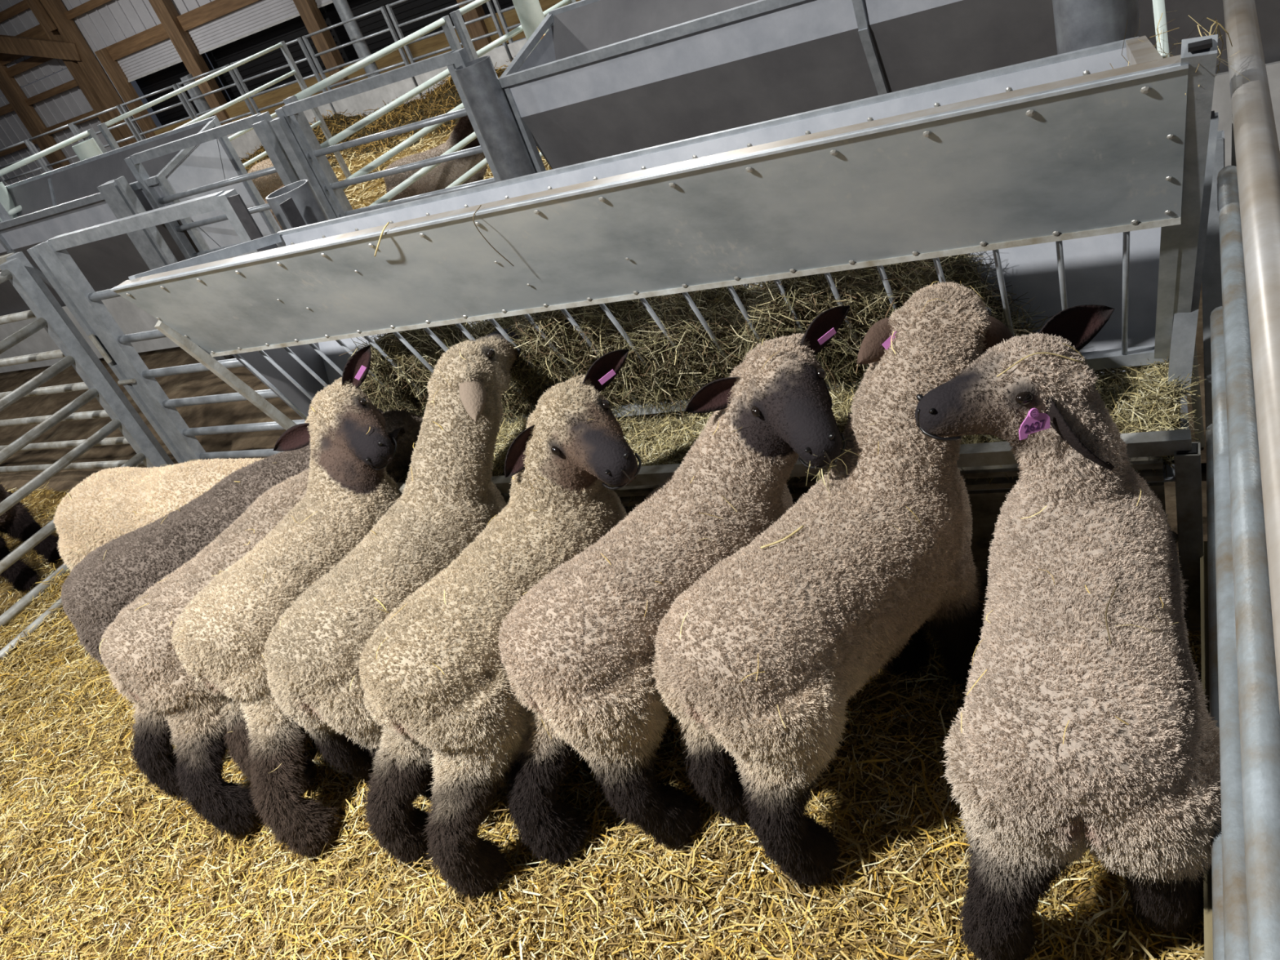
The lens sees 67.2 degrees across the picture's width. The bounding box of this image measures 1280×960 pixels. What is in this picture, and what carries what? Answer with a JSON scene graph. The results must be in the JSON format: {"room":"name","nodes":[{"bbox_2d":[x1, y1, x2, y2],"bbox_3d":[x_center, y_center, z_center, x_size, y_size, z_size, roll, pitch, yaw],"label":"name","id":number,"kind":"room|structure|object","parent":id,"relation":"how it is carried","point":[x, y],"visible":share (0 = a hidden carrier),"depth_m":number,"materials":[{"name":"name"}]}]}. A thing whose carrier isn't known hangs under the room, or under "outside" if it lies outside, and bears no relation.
{"room":"farm building","nodes":[
{"label":"farm building","id":0,"kind":"room"},
{"bbox_2d":[0,0,214,186],"bbox_3d":[-6.569,-7.999,15.718,24.000,4.290,0.045,-1,37,31],"label":"wall","id":1,"kind":"structure","parent":0,"point":[113,21],"depth_m":18.60,"materials":[{"name":"white metal"}]},
{"bbox_2d":[0,103,13,115],"bbox_3d":[-14.027,-7.534,20.282,3.500,0.140,0.070,-1,37,31],"label":"trim","id":2,"kind":"structure","parent":1,"relation":"attached to","point":[6,108],"depth_m":19.58,"materials":[{"name":"brown wood"}]},
{"bbox_2d":[0,0,29,22],"bbox_3d":[-11.879,-8.704,18.017,1.950,0.140,0.070,-1,37,31],"label":"trim","id":3,"kind":"structure","parent":1,"relation":"attached to","point":[22,6],"depth_m":17.82,"materials":[{"name":"brown wood"}]},
{"bbox_2d":[0,137,35,156],"bbox_3d":[-13.800,-6.979,20.643,3.500,0.130,0.070,-1,37,31],"label":"trim","id":4,"kind":"structure","parent":1,"relation":"attached to","point":[24,145],"depth_m":20.24,"materials":[{"name":"brown wood"}]},
{"bbox_2d":[0,24,48,65],"bbox_3d":[-11.707,-8.284,18.291,1.950,0.340,0.070,-1,37,31],"label":"trim","id":5,"kind":"structure","parent":1,"relation":"attached to","point":[37,32],"depth_m":18.06,"materials":[{"name":"brown wood"}]},
{"bbox_2d":[4,56,53,77],"bbox_3d":[-11.603,-8.030,18.456,1.950,0.160,0.070,-1,37,31],"label":"trim","id":6,"kind":"structure","parent":1,"relation":"attached to","point":[33,61],"depth_m":18.57,"materials":[{"name":"brown wood"}]},
{"bbox_2d":[0,62,70,169],"bbox_3d":[-12.526,-7.819,19.098,0.340,4.200,0.180,-1,37,31],"label":"trim","id":7,"kind":"structure","parent":1,"relation":"attached to","point":[11,89],"depth_m":19.34,"materials":[{"name":"brown wood"}]},
{"bbox_2d":[0,35,81,61],"bbox_3d":[-12.108,-8.191,18.051,3.639,1.582,0.100,-7,34,24],"label":"trim","id":8,"kind":"structure","parent":1,"relation":"attached to","point":[32,46],"depth_m":17.79,"materials":[{"name":"brown wood"}]},
{"bbox_2d":[24,79,78,105],"bbox_3d":[-11.415,-7.571,18.755,1.950,0.120,0.070,-1,37,31],"label":"trim","id":9,"kind":"structure","parent":1,"relation":"attached to","point":[73,83],"depth_m":18.75,"materials":[{"name":"brown wood"}]},
{"bbox_2d":[44,110,97,135],"bbox_3d":[-11.220,-7.095,19.065,1.950,0.130,0.070,-1,37,31],"label":"trim","id":10,"kind":"structure","parent":1,"relation":"attached to","point":[91,113],"depth_m":19.04,"materials":[{"name":"brown wood"}]},
{"bbox_2d":[25,0,128,147],"bbox_3d":[-10.633,-7.863,17.977,0.220,4.200,0.180,-1,37,31],"label":"trim","id":11,"kind":"structure","parent":1,"relation":"attached to","point":[73,66],"depth_m":18.17,"materials":[{"name":"brown wood"}]},
{"bbox_2d":[64,0,111,20],"bbox_3d":[-3.632,-8.553,13.436,15.600,0.130,0.070,-1,37,31],"label":"trim","id":12,"kind":"structure","parent":1,"relation":"attached to","point":[90,5],"depth_m":17.11,"materials":[{"name":"brown wood"}]},
{"bbox_2d":[39,0,145,144],"bbox_3d":[-10.322,-7.950,17.721,0.300,4.400,0.180,-1,37,31],"label":"trim","id":13,"kind":"structure","parent":1,"relation":"attached to","point":[55,10],"depth_m":17.80,"materials":[{"name":"brown wood"}]},
{"bbox_2d":[94,47,156,138],"bbox_3d":[-9.467,-7.030,18.048,0.220,2.050,0.180,-1,37,31],"label":"trim","id":14,"kind":"structure","parent":1,"relation":"attached to","point":[117,75],"depth_m":17.82,"materials":[{"name":"brown wood"}]},
{"bbox_2d":[115,37,182,82],"bbox_3d":[-8.773,-7.566,17.278,1.760,0.438,0.040,-1,37,31],"label":"door","id":15,"kind":"structure","parent":1,"relation":"in","point":[162,55],"depth_m":17.31,"materials":[{"name":"white metal"}]},
{"bbox_2d":[153,115,200,135],"bbox_3d":[-8.379,-6.492,17.902,1.800,0.420,0.060,-1,37,31],"label":"trim","id":16,"kind":"structure","parent":1,"relation":"attached to","point":[171,127],"depth_m":18.01,"materials":[{"name":"brown wood"}]},
{"bbox_2d":[106,0,258,60],"bbox_3d":[-3.161,-7.931,13.716,15.100,0.240,0.070,-1,37,31],"label":"trim","id":17,"kind":"structure","parent":1,"relation":"attached to","point":[215,9],"depth_m":16.44,"materials":[{"name":"brown wood"}]},
{"bbox_2d":[135,35,230,125],"bbox_3d":[-8.444,-7.142,17.818,2.060,1.900,0.025,-1,37,31],"label":"window","id":18,"kind":"structure","parent":1,"relation":"in","point":[169,76],"depth_m":17.96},
{"bbox_2d":[148,0,231,125],"bbox_3d":[-8.053,-7.923,16.448,0.300,4.200,0.180,-1,37,31],"label":"trim","id":19,"kind":"structure","parent":1,"relation":"attached to","point":[166,11],"depth_m":16.68,"materials":[{"name":"brown wood"}]},
{"bbox_2d":[187,0,300,54],"bbox_3d":[-6.571,-7.617,15.974,2.680,0.438,0.040,-1,37,31],"label":"roller shutter","id":20,"kind":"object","parent":1,"relation":"in","point":[259,15],"depth_m":16.01,"materials":[{"name":"white metal"}]},
{"bbox_2d":[205,2,347,100],"bbox_3d":[-6.242,-7.193,16.513,2.980,1.900,0.025,-1,37,31],"label":"window","id":21,"kind":"structure","parent":1,"relation":"in","point":[293,28],"depth_m":16.54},
{"bbox_2d":[225,71,335,121],"bbox_3d":[-6.185,-6.543,16.602,2.700,0.420,0.060,-1,37,31],"label":"trim","id":22,"kind":"structure","parent":1,"relation":"attached to","point":[277,95],"depth_m":16.65,"materials":[{"name":"brown wood"}]},
{"bbox_2d":[293,0,350,88],"bbox_3d":[-5.472,-7.984,14.919,0.260,4.200,0.180,-1,37,31],"label":"trim","id":23,"kind":"structure","parent":1,"relation":"attached to","point":[312,17],"depth_m":15.40,"materials":[{"name":"brown wood"}]},
{"bbox_2d":[315,0,333,8],"bbox_3d":[-4.021,-7.676,14.463,2.650,0.438,0.040,-1,37,31],"label":"door","id":24,"kind":"structure","parent":1,"relation":"in","point":[320,3],"depth_m":15.15,"materials":[{"name":"white metal"}]},
{"bbox_2d":[342,25,476,83],"bbox_3d":[-3.626,-6.602,15.086,2.650,0.420,0.060,-1,37,31],"label":"trim","id":25,"kind":"structure","parent":1,"relation":"attached to","point":[438,42],"depth_m":14.91,"materials":[{"name":"brown wood"}]},
{"bbox_2d":[322,0,498,62],"bbox_3d":[-3.691,-7.253,15.002,2.950,1.900,0.025,-1,37,31],"label":"window","id":26,"kind":"structure","parent":1,"relation":"in","point":[409,10],"depth_m":15.19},
{"bbox_2d":[456,0,492,51],"bbox_3d":[-2.935,-8.043,13.416,0.260,4.200,0.180,-1,37,31],"label":"trim","id":27,"kind":"structure","parent":1,"relation":"attached to","point":[477,28],"depth_m":14.19,"materials":[{"name":"brown wood"}]},
{"bbox_2d":[482,0,524,51],"bbox_3d":[-1.132,-7.312,13.486,3.000,1.900,0.025,-1,37,31],"label":"window","id":28,"kind":"structure","parent":1,"relation":"in","point":[504,4],"depth_m":14.26,"materials":[{"name":"black"}]},
{"bbox_2d":[483,0,581,45],"bbox_3d":[-1.067,-6.662,13.570,2.700,0.420,0.060,-1,37,31],"label":"trim","id":29,"kind":"structure","parent":1,"relation":"attached to","point":[511,17],"depth_m":14.00,"materials":[{"name":"brown wood"}]},
{"bbox_2d":[263,184,284,231],"bbox_3d":[-2.689,-1.802,7.156,0.388,0.596,1.059,-4,35,27],"label":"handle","id":30,"kind":"object","parent":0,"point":[264,199],"visible":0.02,"depth_m":6.99,"materials":[{"name":"grey metal"}]},
{"bbox_2d":[0,291,1206,493],"bbox_3d":[-1.239,-0.433,4.793,11.000,0.064,1.550,-1,37,31],"label":"floor","id":31,"kind":"structure","parent":0,"point":[202,383],"depth_m":5.69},
{"bbox_2d":[0,251,173,472],"bbox_3d":[-3.356,-0.492,4.970,1.980,1.185,0.052,-1,37,31],"label":"gate","id":32,"kind":"object","parent":31,"relation":"on","point":[28,314],"visible":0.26,"depth_m":4.69,"materials":[{"name":"grey metal"}]},
{"bbox_2d":[26,241,191,462],"bbox_3d":[-2.345,-0.498,4.368,0.114,1.230,0.077,-1,37,31],"label":"gate post","id":33,"kind":"object","parent":31,"relation":"on","point":[37,252],"visible":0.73,"depth_m":4.30,"materials":[{"name":"grey metal"}]},
{"bbox_2d":[0,257,167,629],"bbox_3d":[-3.108,0.549,3.230,0.060,1.190,3.330,-1,37,31],"label":"gate","id":34,"kind":"object","parent":33,"relation":"attached to","point":[13,270],"visible":0.82,"depth_m":4.17,"materials":[{"name":"grey metal"}]},
{"bbox_2d":[40,188,305,461],"bbox_3d":[-1.777,-0.537,4.027,1.200,1.205,0.052,-1,37,31],"label":"gate","id":35,"kind":"object","parent":33,"relation":"attached to","point":[55,247],"visible":0.49,"depth_m":4.14,"materials":[{"name":"grey metal"}]},
{"bbox_2d":[226,194,306,251],"bbox_3d":[-1.197,-0.595,3.700,0.114,1.120,0.184,-1,37,31],"label":"gate latch","id":36,"kind":"object","parent":35,"relation":"attached to","point":[289,208],"visible":0.12,"depth_m":3.44,"materials":[{"name":"metal"}]},
{"bbox_2d":[96,175,232,360],"bbox_3d":[-2.881,-1.274,5.925,0.215,1.210,0.090,-1,37,31],"label":"gate post","id":37,"kind":"object","parent":31,"relation":"on","point":[118,194],"visible":0.46,"depth_m":5.72,"materials":[{"name":"grey metal"}]},
{"bbox_2d":[251,115,336,219],"bbox_3d":[-1.717,-1.347,5.278,0.200,1.270,0.074,-1,37,31],"label":"gate post","id":38,"kind":"object","parent":31,"relation":"on","point":[279,125],"visible":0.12,"depth_m":5.04,"materials":[{"name":"grey metal"}]},
{"bbox_2d":[124,111,300,259],"bbox_3d":[-2.279,-1.412,5.647,1.220,1.245,0.052,-1,37,31],"label":"gate","id":39,"kind":"object","parent":38,"relation":"attached to","point":[134,162],"visible":0.29,"depth_m":5.50,"materials":[{"name":"grey metal"}]},
{"bbox_2d":[266,179,328,230],"bbox_3d":[-1.135,-0.624,3.917,0.170,1.180,0.170,-1,37,31],"label":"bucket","id":40,"kind":"object","parent":31,"relation":"on","point":[301,192],"visible":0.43,"depth_m":3.60,"materials":[{"name":"grey metal"}]},
{"bbox_2d":[454,55,536,181],"bbox_3d":[-0.549,-1.366,4.621,0.260,1.250,0.176,-1,37,31],"label":"post","id":41,"kind":"object","parent":31,"relation":"on","point":[487,101],"visible":0.39,"depth_m":4.37,"materials":[{"name":"grey metal"}]},
{"bbox_2d":[274,47,501,217],"bbox_3d":[-1.135,-1.438,4.969,1.240,1.245,0.052,-1,37,31],"label":"gate","id":42,"kind":"object","parent":41,"relation":"attached to","point":[454,59],"visible":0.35,"depth_m":4.79,"materials":[{"name":"grey metal"}]},
{"bbox_2d":[1052,0,1139,372],"bbox_3d":[1.144,-0.739,2.353,0.170,1.500,0.170,-1,37,31],"label":"post","id":43,"kind":"object","parent":31,"relation":"on","point":[1079,24],"visible":0.02,"depth_m":2.10,"materials":[{"name":"metal"}]},
{"bbox_2d":[1152,0,1204,447],"bbox_3d":[1.209,-0.621,2.169,0.092,1.361,0.032,-12,32,16],"label":"post","id":44,"kind":"object","parent":31,"relation":"on","point":[1158,6],"visible":0.24,"depth_m":2.37,"materials":[{"name":"white metal"}]},
{"bbox_2d":[0,284,1207,626],"bbox_3d":[-5.203,-1.472,8.937,34.000,0.023,18.000,-1,37,31],"label":"floor","id":45,"kind":"structure","parent":0,"point":[1169,486],"depth_m":6.27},
{"bbox_2d":[0,182,17,222],"bbox_3d":[-4.606,-1.643,7.499,0.170,1.350,0.170,-1,37,31],"label":"post","id":46,"kind":"object","parent":45,"relation":"on","point":[6,199],"visible":0.11,"depth_m":7.17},
{"bbox_2d":[0,139,48,186],"bbox_3d":[-10.902,-5.334,17.130,1.340,1.200,0.040,-1,37,31],"label":"fence hurdle","id":47,"kind":"object","parent":45,"relation":"on","point":[25,141],"visible":0.41,"depth_m":16.82,"materials":[{"name":"grey metal"}]},
{"bbox_2d":[0,481,68,630],"bbox_3d":[-3.489,0.660,4.460,1.924,0.123,2.103,-1,37,31],"label":"bedding","id":48,"kind":"object","parent":45,"relation":"on","point":[43,502],"visible":0.19,"depth_m":4.76,"materials":[{"name":"yellow plant"}]},
{"bbox_2d":[0,484,63,595],"bbox_3d":[-3.119,0.132,4.207,0.807,0.855,0.510,3,39,35],"label":"sheep","id":49,"kind":"object","parent":48,"relation":"on","point":[17,522],"visible":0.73,"depth_m":4.24},
{"bbox_2d":[26,123,82,171],"bbox_3d":[-9.719,-5.362,16.429,1.290,1.200,0.040,-1,37,31],"label":"fence hurdle","id":50,"kind":"object","parent":45,"relation":"on","point":[69,125],"visible":0.34,"depth_m":16.33,"materials":[{"name":"grey metal"}]},
{"bbox_2d":[71,105,140,147],"bbox_3d":[-8.549,-5.389,15.736,1.310,1.200,0.040,-1,37,31],"label":"fence hurdle","id":51,"kind":"object","parent":45,"relation":"on","point":[126,121],"visible":0.39,"depth_m":15.38,"materials":[{"name":"grey metal"}]},
{"bbox_2d":[0,115,282,373],"bbox_3d":[-4.138,-1.543,7.088,3.760,1.311,0.720,-1,37,31],"label":"trough","id":52,"kind":"object","parent":45,"relation":"on","point":[65,199],"visible":0.45,"depth_m":6.43,"materials":[{"name":"grey metal"}]},
{"bbox_2d":[120,84,195,140],"bbox_3d":[-7.345,-5.417,15.022,1.370,1.200,0.040,-1,37,31],"label":"fence hurdle","id":53,"kind":"object","parent":45,"relation":"on","point":[183,102],"visible":0.56,"depth_m":14.81,"materials":[{"name":"grey metal"}]},
{"bbox_2d":[180,73,214,118],"bbox_3d":[-6.761,-5.685,15.105,0.180,1.300,0.180,-1,37,31],"label":"post","id":54,"kind":"object","parent":45,"relation":"on","point":[201,104],"visible":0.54,"depth_m":14.88,"materials":[{"name":"grey metal"}]},
{"bbox_2d":[175,63,256,124],"bbox_3d":[-6.192,-5.444,14.339,1.190,1.200,0.040,-1,37,31],"label":"fence hurdle","id":55,"kind":"object","parent":45,"relation":"on","point":[237,83],"visible":0.64,"depth_m":14.14,"materials":[{"name":"grey metal"}]},
{"bbox_2d":[226,128,262,159],"bbox_3d":[-6.063,-5.049,14.543,1.200,0.420,0.020,-1,37,31],"label":"board","id":56,"kind":"object","parent":45,"relation":"on","point":[245,143],"visible":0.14,"depth_m":14.45,"materials":[{"name":"white plastic"}]},
{"bbox_2d":[230,36,336,119],"bbox_3d":[-5.010,-5.472,13.639,1.440,1.200,0.040,-1,37,31],"label":"fence hurdle","id":57,"kind":"object","parent":45,"relation":"on","point":[299,40],"visible":0.58,"depth_m":13.52,"materials":[{"name":"grey metal"}]},
{"bbox_2d":[272,102,334,125],"bbox_3d":[-4.880,-5.077,13.842,1.450,0.420,0.020,-1,37,31],"label":"board","id":58,"kind":"object","parent":45,"relation":"on","point":[308,113],"visible":0.02,"depth_m":13.51,"materials":[{"name":"white plastic"}]},
{"bbox_2d":[332,0,380,77],"bbox_3d":[-3.808,-5.894,13.231,0.180,1.650,0.180,-1,37,31],"label":"post","id":59,"kind":"object","parent":45,"relation":"on","point":[343,8],"visible":0.5,"depth_m":13.04,"materials":[{"name":"grey metal"}]},
{"bbox_2d":[302,5,423,98],"bbox_3d":[-3.698,-5.502,12.862,1.490,1.200,0.040,-1,37,31],"label":"fence hurdle","id":60,"kind":"object","parent":45,"relation":"on","point":[382,9],"visible":0.71,"depth_m":12.72,"materials":[{"name":"grey metal"}]},
{"bbox_2d":[239,57,513,173],"bbox_3d":[-1.015,-4.304,10.229,11.002,0.460,1.868,-1,37,31],"label":"heap","id":61,"kind":"object","parent":45,"relation":"on","point":[441,100],"visible":0.17,"depth_m":11.47,"materials":[{"name":"yellow plant"}]},
{"bbox_2d":[331,76,422,116],"bbox_3d":[-3.568,-5.107,13.065,1.500,0.420,0.020,-1,37,31],"label":"board","id":62,"kind":"object","parent":45,"relation":"on","point":[373,99],"visible":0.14,"depth_m":13.03,"materials":[{"name":"white plastic"}]},
{"bbox_2d":[325,128,551,209],"bbox_3d":[-1.134,-2.923,8.524,12.675,0.212,5.649,-1,37,31],"label":"bedding","id":63,"kind":"object","parent":45,"relation":"on","point":[363,194],"visible":0.05,"depth_m":9.97,"materials":[{"name":"yellow plant"}]},
{"bbox_2d":[0,128,106,221],"bbox_3d":[-4.353,-1.934,7.641,0.044,1.360,1.050,-1,37,31],"label":"painted hurdle","id":64,"kind":"object","parent":63,"relation":"on","point":[4,215],"visible":0.2,"depth_m":7.29,"materials":[{"name":"white metal"}]},
{"bbox_2d":[71,137,102,160],"bbox_3d":[-4.030,-2.029,7.700,0.170,1.380,0.170,-1,37,31],"label":"post","id":65,"kind":"object","parent":63,"relation":"on","point":[87,148],"visible":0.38,"depth_m":7.32,"materials":[{"name":"white metal"}]},
{"bbox_2d":[97,40,351,177],"bbox_3d":[-3.668,-2.995,8.839,0.044,1.360,2.270,-1,37,31],"label":"painted hurdle","id":66,"kind":"object","parent":63,"relation":"on","point":[103,127],"visible":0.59,"depth_m":8.87,"materials":[{"name":"white metal"}]},
{"bbox_2d":[248,155,331,199],"bbox_3d":[-2.947,-2.489,8.321,0.974,0.648,0.417,8,42,39],"label":"sheep","id":67,"kind":"object","parent":63,"relation":"on","point":[267,184],"visible":0.14,"depth_m":8.25},
{"bbox_2d":[283,15,488,210],"bbox_3d":[-1.340,-1.971,5.901,0.048,1.260,1.570,-1,37,31],"label":"painted hurdle","id":68,"kind":"object","parent":63,"relation":"on","point":[445,22],"visible":0.34,"depth_m":5.68,"materials":[{"name":"white metal"}]},
{"bbox_2d":[383,115,488,200],"bbox_3d":[-1.292,-2.187,6.727,0.990,0.745,0.376,-20,31,4],"label":"sheep","id":69,"kind":"object","parent":63,"relation":"on","point":[442,175],"visible":0.34,"depth_m":6.59},
{"bbox_2d":[449,0,576,158],"bbox_3d":[-0.704,-2.955,7.012,0.048,1.260,1.500,-1,37,31],"label":"painted hurdle","id":70,"kind":"object","parent":63,"relation":"on","point":[456,15],"visible":0.17,"depth_m":6.32,"materials":[{"name":"white metal"}]},
{"bbox_2d":[511,0,548,51],"bbox_3d":[-0.706,-3.085,6.680,0.170,1.950,0.170,-1,37,31],"label":"post","id":71,"kind":"object","parent":63,"relation":"on","point":[530,13],"visible":0.1,"depth_m":6.55,"materials":[{"name":"white metal"}]},
{"bbox_2d":[385,0,512,63],"bbox_3d":[-2.365,-5.533,12.072,1.490,1.200,0.040,-1,37,31],"label":"fence hurdle","id":72,"kind":"object","parent":45,"relation":"on","point":[489,4],"visible":0.61,"depth_m":12.02,"materials":[{"name":"grey metal"}]},
{"bbox_2d":[414,44,511,98],"bbox_3d":[-2.235,-5.138,12.275,1.500,0.420,0.020,-1,37,31],"label":"board","id":73,"kind":"object","parent":45,"relation":"on","point":[500,55],"visible":0.14,"depth_m":11.97,"materials":[{"name":"white plastic"}]},
{"bbox_2d":[493,0,525,44],"bbox_3d":[-1.053,-5.564,11.294,1.440,1.200,0.040,-1,37,31],"label":"fence hurdle","id":74,"kind":"object","parent":45,"relation":"on","point":[500,11],"visible":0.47,"depth_m":11.61,"materials":[{"name":"grey metal"}]},
{"bbox_2d":[507,38,530,61],"bbox_3d":[-0.923,-5.169,11.498,1.450,0.420,0.020,-1,37,31],"label":"board","id":75,"kind":"object","parent":45,"relation":"on","point":[514,48],"visible":0.14,"depth_m":11.73,"materials":[{"name":"white plastic"}]},
{"bbox_2d":[0,563,1204,959],"bbox_3d":[-1.111,1.080,2.313,4.490,0.162,2.624,-1,37,31],"label":"bedding","id":76,"kind":"object","parent":45,"relation":"on","point":[97,862],"visible":0.26,"depth_m":2.15,"materials":[{"name":"yellow plant"}]},
{"bbox_2d":[0,598,62,661],"bbox_3d":[-2.466,0.613,3.878,0.034,0.032,0.850,-2,36,30],"label":"pipe","id":77,"kind":"object","parent":76,"relation":"on","point":[38,620],"visible":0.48,"depth_m":3.88,"materials":[{"name":"silver metal"}]},
{"bbox_2d":[53,457,263,571],"bbox_3d":[-1.405,0.200,3.267,1.258,0.606,0.380,-5,35,26],"label":"sheep","id":78,"kind":"object","parent":76,"relation":"on","point":[99,510],"visible":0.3,"depth_m":3.18},
{"bbox_2d":[60,407,422,670],"bbox_3d":[-1.086,0.234,3.023,1.253,0.600,0.426,-27,31,-7],"label":"sheep","id":79,"kind":"object","parent":76,"relation":"on","point":[95,592],"visible":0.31,"depth_m":2.81},
{"bbox_2d":[66,280,1177,773],"bbox_3d":[-0.600,0.201,2.432,3.429,0.740,1.048,-1,37,31],"label":"straw","id":80,"kind":"object","parent":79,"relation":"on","point":[757,672],"visible":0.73,"depth_m":1.88,"materials":[{"name":"beige plant"}]},
{"bbox_2d":[98,468,409,839],"bbox_3d":[-0.993,0.340,2.810,0.407,0.591,1.168,5,40,37],"label":"sheep","id":81,"kind":"object","parent":76,"relation":"on","point":[137,651],"visible":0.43,"depth_m":2.46},
{"bbox_2d":[169,345,401,857],"bbox_3d":[-0.896,0.274,2.613,0.434,0.834,1.073,-1,37,31],"label":"sheep","id":82,"kind":"object","parent":76,"relation":"on","point":[349,461],"visible":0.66,"depth_m":2.44},
{"bbox_2d":[261,327,522,803],"bbox_3d":[-0.539,0.191,2.515,0.395,0.835,1.028,-1,37,31],"label":"sheep","id":83,"kind":"object","parent":76,"relation":"on","point":[312,658],"visible":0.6,"depth_m":2.34},
{"bbox_2d":[357,348,641,899],"bbox_3d":[-0.274,0.297,2.221,1.049,0.803,0.431,-40,35,-27],"label":"sheep","id":84,"kind":"object","parent":76,"relation":"on","point":[464,725],"visible":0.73,"depth_m":2.07},
{"bbox_2d":[110,34,1225,631],"bbox_3d":[-0.046,-0.274,2.571,2.763,1.250,0.672,-1,37,31],"label":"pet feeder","id":85,"kind":"object","parent":76,"relation":"on","point":[1083,180],"visible":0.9,"depth_m":2.02,"materials":[{"name":"metal"}]},
{"bbox_2d":[373,222,389,256],"bbox_3d":[-0.608,-0.554,2.240,0.098,0.075,0.027,1,38,34],"label":"straw","id":86,"kind":"object","parent":85,"relation":"on","point":[388,223],"visible":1,"depth_m":2.21,"materials":[{"name":"yellow plant"}]},
{"bbox_2d":[472,204,514,266],"bbox_3d":[-0.324,-0.531,2.130,0.020,0.164,0.078,-1,37,31],"label":"straw","id":87,"kind":"object","parent":85,"relation":"hanging from","point":[480,205],"visible":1,"depth_m":2.12,"materials":[{"name":"beige plant"}]},
{"bbox_2d":[339,250,1053,429],"bbox_3d":[-0.049,-0.336,2.652,2.244,0.636,0.488,-2,37,30],"label":"hay","id":88,"kind":"object","parent":85,"relation":"in","point":[863,289],"visible":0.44,"depth_m":2.45},
{"bbox_2d":[397,355,1208,507],"bbox_3d":[-0.002,-0.111,2.634,2.684,0.182,0.501,-3,36,28],"label":"hay","id":89,"kind":"object","parent":85,"relation":"in","point":[1138,399],"visible":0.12,"depth_m":2.17},
{"bbox_2d":[1109,13,1249,94],"bbox_3d":[0.920,-0.750,1.684,0.174,0.224,0.702,-7,34,24],"label":"hay wisps","id":90,"kind":"object","parent":85,"relation":"on","point":[1215,21],"visible":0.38,"depth_m":1.46,"materials":[{"name":"beige plant"}]},
{"bbox_2d":[497,305,850,871],"bbox_3d":[0.099,0.223,2.086,1.116,0.817,0.461,-32,32,-16],"label":"sheep","id":91,"kind":"object","parent":76,"relation":"on","point":[578,648],"visible":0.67,"depth_m":1.95},
{"bbox_2d":[805,438,862,499],"bbox_3d":[0.378,-0.026,1.892,0.112,0.122,0.091,-27,31,-8],"label":"hay","id":92,"kind":"object","parent":91,"relation":"hanging from","point":[820,469],"visible":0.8,"depth_m":1.87},
{"bbox_2d":[649,280,1013,889],"bbox_3d":[0.483,0.148,1.948,1.061,0.825,0.379,-35,33,-21],"label":"sheep","id":93,"kind":"object","parent":76,"relation":"on","point":[851,595],"visible":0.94,"depth_m":1.81},
{"bbox_2d":[760,524,804,548],"bbox_3d":[0.272,0.111,1.830,0.094,0.006,0.011,-26,31,-7],"label":"stalk","id":94,"kind":"object","parent":93,"relation":"on","point":[802,526],"visible":1,"depth_m":1.83,"materials":[{"name":"beige plant"}]},
{"bbox_2d":[915,304,1221,959],"bbox_3d":[0.715,0.250,1.637,0.404,0.836,0.827,-7,34,24],"label":"sheep","id":95,"kind":"object","parent":76,"relation":"on","point":[1143,794],"visible":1,"depth_m":1.46},
{"bbox_2d":[996,351,1083,377],"bbox_3d":[0.653,-0.190,1.578,0.139,0.040,0.011,-17,31,8],"label":"straw","id":96,"kind":"object","parent":95,"relation":"on","point":[1013,365],"visible":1,"depth_m":1.57,"materials":[{"name":"beige plant"}]},
{"bbox_2d":[1105,584,1117,644],"bbox_3d":[0.697,0.198,1.426,0.014,0.012,0.134,-1,37,31],"label":"straw","id":97,"kind":"object","parent":95,"relation":"on","point":[1114,590],"visible":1,"depth_m":1.43,"materials":[{"name":"beige plant"}]},
{"bbox_2d":[1200,541,1213,959],"bbox_3d":[0.747,0.903,1.244,0.022,0.190,2.300,-1,37,31],"label":"plank","id":98,"kind":"object","parent":76,"relation":"on","point":[1207,888],"visible":0.4,"depth_m":1.74,"materials":[{"name":"brown wood"}]},
{"bbox_2d":[1205,0,1279,959],"bbox_3d":[0.829,0.230,1.291,0.133,1.125,3.350,-1,37,31],"label":"metal railing","id":99,"kind":"object","parent":76,"relation":"on","point":[1242,438],"visible":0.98,"depth_m":1.08,"materials":[{"name":"grey metal"}]},
{"bbox_2d":[498,0,1279,173],"bbox_3d":[1.076,-1.652,4.010,3.310,1.281,0.720,-1,37,31],"label":"trough","id":100,"kind":"object","parent":45,"relation":"on","point":[605,78],"visible":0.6,"depth_m":3.90,"materials":[{"name":"grey metal"}]},
{"bbox_3d":[-5.365,-7.599,8.905,34.000,1.470,9.303,-1,37,31],"label":"ceiling","id":101,"kind":"structure","parent":0,"visible":0},
{"bbox_2d":[27,0,57,32],"bbox_3d":[-11.019,-8.946,16.977,0.200,2.005,0.120,-1,37,31],"label":"trim","id":102,"kind":"structure","parent":101,"relation":"attached to","point":[36,5],"depth_m":17.31,"materials":[{"name":"brown wood"}]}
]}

